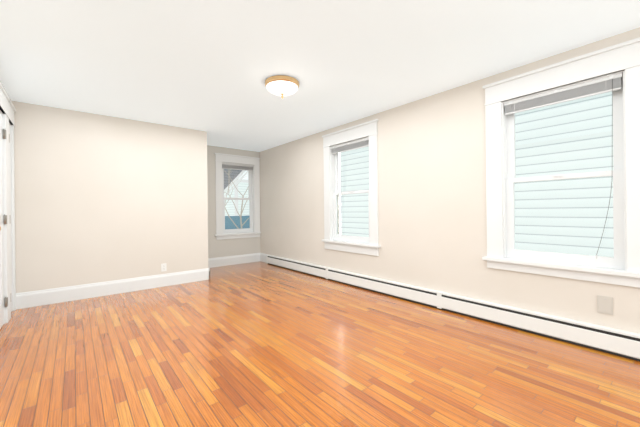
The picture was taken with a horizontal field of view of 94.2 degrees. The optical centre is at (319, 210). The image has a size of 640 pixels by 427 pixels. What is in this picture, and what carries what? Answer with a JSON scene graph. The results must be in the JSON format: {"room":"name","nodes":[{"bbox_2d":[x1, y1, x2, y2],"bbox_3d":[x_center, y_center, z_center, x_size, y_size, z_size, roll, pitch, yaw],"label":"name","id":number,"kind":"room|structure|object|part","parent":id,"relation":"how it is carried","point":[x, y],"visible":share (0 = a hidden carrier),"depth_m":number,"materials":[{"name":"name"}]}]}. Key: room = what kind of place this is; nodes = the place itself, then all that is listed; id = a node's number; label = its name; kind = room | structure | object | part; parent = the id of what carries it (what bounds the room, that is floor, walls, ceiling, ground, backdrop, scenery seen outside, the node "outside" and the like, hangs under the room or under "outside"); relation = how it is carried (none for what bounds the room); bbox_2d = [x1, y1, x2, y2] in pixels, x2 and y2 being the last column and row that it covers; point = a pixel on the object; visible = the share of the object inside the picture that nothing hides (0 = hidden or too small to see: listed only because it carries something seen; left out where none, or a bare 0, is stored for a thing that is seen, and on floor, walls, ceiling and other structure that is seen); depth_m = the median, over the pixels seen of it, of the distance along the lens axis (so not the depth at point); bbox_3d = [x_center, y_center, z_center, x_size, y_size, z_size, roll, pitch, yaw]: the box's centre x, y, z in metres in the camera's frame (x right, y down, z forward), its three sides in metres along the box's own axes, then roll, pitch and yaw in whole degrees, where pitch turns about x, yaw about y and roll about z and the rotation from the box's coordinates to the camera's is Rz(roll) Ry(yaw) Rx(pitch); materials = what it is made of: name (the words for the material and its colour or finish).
{"room":"empty bedroom","nodes":[
{"label":"empty bedroom","id":0,"kind":"room"},
{"bbox_2d":[11,101,207,292],"bbox_3d":[-3.087,-0.063,4.429,2.390,2.350,1.200,-1,0,-40],"label":"wall","id":1,"kind":"structure","parent":0,"point":[101,198],"depth_m":3.87,"materials":[{"name":"beige paint"}]},
{"bbox_2d":[16,268,209,308],"bbox_3d":[-2.597,1.017,4.036,2.187,0.180,0.017,-1,0,-40],"label":"baseboard","id":2,"kind":"structure","parent":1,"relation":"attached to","point":[51,296],"depth_m":3.86,"materials":[{"name":"white wood"}]},
{"bbox_2d":[161,263,166,271],"bbox_3d":[-2.265,0.829,4.317,0.070,0.114,0.009,-1,0,-40],"label":"duplex electrical outlet","id":3,"kind":"object","parent":1,"relation":"attached to","point":[163,266],"visible":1,"depth_m":4.32,"materials":[{"name":"white plastic"}]},
{"bbox_2d":[207,145,259,257],"bbox_3d":[-1.928,-0.075,6.024,1.470,2.350,0.220,-1,0,-40],"label":"wall","id":4,"kind":"structure","parent":0,"point":[229,247],"depth_m":5.83,"materials":[{"name":"beige paint"}]},
{"bbox_2d":[208,253,259,267],"bbox_3d":[-1.833,1.009,5.939,1.450,0.180,0.017,-1,0,-40],"label":"baseboard","id":5,"kind":"structure","parent":4,"relation":"attached to","point":[231,260],"depth_m":6.00,"materials":[{"name":"white wood"}]},
{"bbox_2d":[214,153,260,239],"bbox_3d":[-1.725,-0.273,6.145,0.980,1.691,0.255,-1,0,-40],"label":"window","id":6,"kind":"structure","parent":4,"relation":"in","point":[221,158],"depth_m":6.12,"materials":[{"name":"white wood"}]},
{"bbox_3d":[-1.718,-0.253,6.160,0.550,1.272,0.040,-1,0,-40],"label":"glass","id":7,"kind":"part","parent":6,"relation":"part of","materials":[{"name":"clear glass"}]},
{"bbox_3d":[-1.714,-0.238,6.156,0.674,1.412,0.080,-1,0,-40],"label":"window far sash","id":8,"kind":"part","parent":6,"relation":"part of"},
{"bbox_2d":[222,163,252,170],"bbox_3d":[-1.685,-0.888,6.112,0.666,0.111,0.032,-1,0,-40],"label":"window blind","id":9,"kind":"object","parent":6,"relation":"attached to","point":[237,166],"visible":0.88,"depth_m":6.09,"materials":[{"name":"white plastic"}]},
{"bbox_2d":[0,261,639,426],"bbox_3d":[-0.136,1.141,2.187,4.060,0.120,8.400,-1,0,-40],"label":"floor","id":10,"kind":"structure","parent":0,"point":[258,344],"depth_m":2.08,"materials":[{"name":"brown wood"}]},
{"bbox_2d":[266,255,639,360],"bbox_3d":[0.840,0.980,3.790,0.066,0.182,5.984,-1,0,-40],"label":"heater","id":11,"kind":"object","parent":10,"relation":"on","point":[619,342],"visible":1,"depth_m":2.78,"materials":[{"name":"white metal"}]},
{"bbox_2d":[0,0,639,151],"bbox_3d":[-0.162,-1.328,2.187,4.060,0.120,8.400,-1,0,-40],"label":"ceiling","id":12,"kind":"structure","parent":0,"point":[210,67],"depth_m":2.39,"materials":[{"name":"white paint"}]},
{"bbox_2d":[265,75,299,98],"bbox_3d":[-0.373,-1.184,2.946,0.342,0.164,0.342,-1,0,-40],"label":"ceiling lamp","id":13,"kind":"object","parent":12,"relation":"attached to","point":[282,86],"visible":1,"depth_m":2.85,"materials":[{"name":"white glass"}]},
{"bbox_3d":[-0.373,-1.186,2.946,0.312,0.066,0.312,-1,0,-40],"label":"glass","id":14,"kind":"part","parent":13,"relation":"part of","materials":[{"name":"white glass"}]},
{"bbox_2d":[259,27,639,333],"bbox_3d":[1.330,-0.109,3.411,0.220,2.350,8.400,-1,0,-40],"label":"wall","id":15,"kind":"structure","parent":0,"point":[432,220],"depth_m":3.34,"materials":[{"name":"beige paint"}]},
{"bbox_2d":[260,253,268,262],"bbox_3d":[-1.168,1.002,6.259,0.017,0.180,0.373,-1,0,-40],"label":"baseboard","id":16,"kind":"structure","parent":15,"relation":"attached to","point":[262,257],"depth_m":6.27,"materials":[{"name":"white wood"}]},
{"bbox_2d":[322,119,379,255],"bbox_3d":[0.477,-0.293,4.381,0.255,1.796,1.140,-1,0,-40],"label":"window","id":17,"kind":"structure","parent":15,"relation":"in","point":[368,129],"depth_m":4.34,"materials":[{"name":"white wood"}]},
{"bbox_2d":[331,138,368,153],"bbox_3d":[0.428,-0.930,4.347,0.032,0.111,0.776,-1,0,-40],"label":"window blind","id":18,"kind":"object","parent":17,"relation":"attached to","point":[357,144],"visible":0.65,"depth_m":4.31,"materials":[{"name":"white plastic"}]},
{"bbox_3d":[0.478,-0.264,4.382,0.080,1.447,0.784,-1,0,-40],"label":"window sash","id":19,"kind":"part","parent":17,"relation":"part of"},
{"bbox_3d":[0.483,-0.279,4.386,0.040,1.307,0.660,-1,0,-40],"label":"glass","id":20,"kind":"part","parent":17,"relation":"part of","materials":[{"name":"clear glass"}]},
{"bbox_2d":[482,37,639,287],"bbox_3d":[2.019,-0.329,2.517,0.255,1.756,1.140,-1,0,-40],"label":"window","id":21,"kind":"structure","parent":15,"relation":"in","point":[623,58],"depth_m":2.40,"materials":[{"name":"white wood"}]},
{"bbox_2d":[504,73,622,114],"bbox_3d":[1.971,-0.946,2.482,0.032,0.111,0.776,-1,0,-40],"label":"window blind","id":22,"kind":"object","parent":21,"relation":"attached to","point":[586,89],"visible":0.94,"depth_m":2.42,"materials":[{"name":"white plastic"}]},
{"bbox_3d":[2.025,-0.295,2.522,0.040,1.307,0.660,-1,0,-40],"label":"glass","id":23,"kind":"part","parent":21,"relation":"part of","materials":[{"name":"clear glass"}]},
{"bbox_3d":[2.021,-0.280,2.518,0.080,1.447,0.784,-1,0,-40],"label":"window sash","id":24,"kind":"part","parent":21,"relation":"part of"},
{"bbox_3d":[2.150,-0.302,2.252,0.008,1.350,0.102,-1,0,-40],"label":"blind cord","id":25,"kind":"part","parent":21,"relation":"part of","materials":[{"name":"white fabric"}]},
{"bbox_2d":[597,295,612,314],"bbox_3d":[2.152,0.716,2.248,0.009,0.132,0.086,-1,0,-40],"label":"electrical outlet plate","id":26,"kind":"object","parent":15,"relation":"attached to","point":[604,304],"visible":1,"depth_m":2.25,"materials":[{"name":"grey plastic"}]},
{"bbox_3d":[-1.246,-0.082,0.501,0.220,2.350,7.200,-1,0,-40],"label":"wall","id":27,"kind":"structure","parent":0,"visible":0},
{"bbox_2d":[0,113,7,328],"bbox_3d":[-2.872,0.082,2.628,0.060,2.041,0.790,-1,0,-40],"label":"door leaf","id":28,"kind":"structure","parent":27,"relation":"in","point":[1,257],"depth_m":2.85,"materials":[{"name":"white wood"}]},
{"bbox_3d":[-3.097,0.073,2.930,0.021,1.748,0.037,-1,0,-40],"label":"door hinges","id":29,"kind":"part","parent":28,"relation":"part of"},
{"bbox_2d":[0,82,9,323],"bbox_3d":[-2.927,-0.017,2.562,0.256,2.256,1.088,-1,0,-40],"label":"door frame","id":30,"kind":"structure","parent":27,"relation":"attached to","point":[4,98],"depth_m":2.93,"materials":[{"name":"white wood"}]},
{"bbox_2d":[9,125,11,311],"bbox_3d":[-3.338,0.086,3.172,0.035,2.041,0.263,-1,0,-40],"label":"closet door leaf","id":31,"kind":"structure","parent":27,"relation":"in","point":[10,220],"depth_m":3.25,"materials":[{"name":"white wood"}]},
{"bbox_2d":[8,100,15,317],"bbox_3d":[-3.394,-0.013,3.127,0.256,2.256,0.423,-1,0,-40],"label":"door frame","id":32,"kind":"structure","parent":27,"relation":"attached to","point":[11,109],"depth_m":3.30,"materials":[{"name":"white wood"}]},
{"label":"outside","id":33,"kind":"structure","parent":0,"visible":0},
{"bbox_3d":[-17.147,4.360,28.626,70.000,0.200,53.970,-1,0,-40],"label":"plane","id":34,"kind":"object","parent":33,"visible":0},
{"bbox_2d":[224,169,247,197],"bbox_3d":[-4.166,0.171,11.970,4.583,7.906,0.360,-1,0,-40],"label":"house","id":35,"kind":"structure","parent":34,"relation":"on","point":[240,173],"depth_m":12.26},
{"bbox_2d":[224,179,248,215],"bbox_3d":[-3.524,1.242,18.826,5.650,5.750,4.200,-1,0,-40],"label":"sky","id":36,"kind":"structure","parent":34,"relation":"on","point":[243,189],"depth_m":15.83,"materials":[{"name":"white"}]},
{"bbox_2d":[224,169,249,228],"bbox_3d":[-2.199,1.087,8.600,3.345,6.033,0.878,-1,0,-40],"label":"tree","id":37,"kind":"object","parent":34,"relation":"on","point":[241,224],"depth_m":8.59,"materials":[{"name":"plant"}]},
{"bbox_2d":[225,215,249,228],"bbox_3d":[-4.528,2.160,8.156,7.385,3.934,0.050,-1,0,-40],"label":"fence","id":38,"kind":"object","parent":34,"relation":"on","point":[237,222],"depth_m":9.65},
{"bbox_2d":[340,91,613,256],"bbox_3d":[3.688,-0.771,4.200,0.130,9.585,11.760,-1,0,-40],"label":"neighbor siding","id":39,"kind":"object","parent":34,"relation":"on","point":[538,186],"depth_m":4.37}
]}

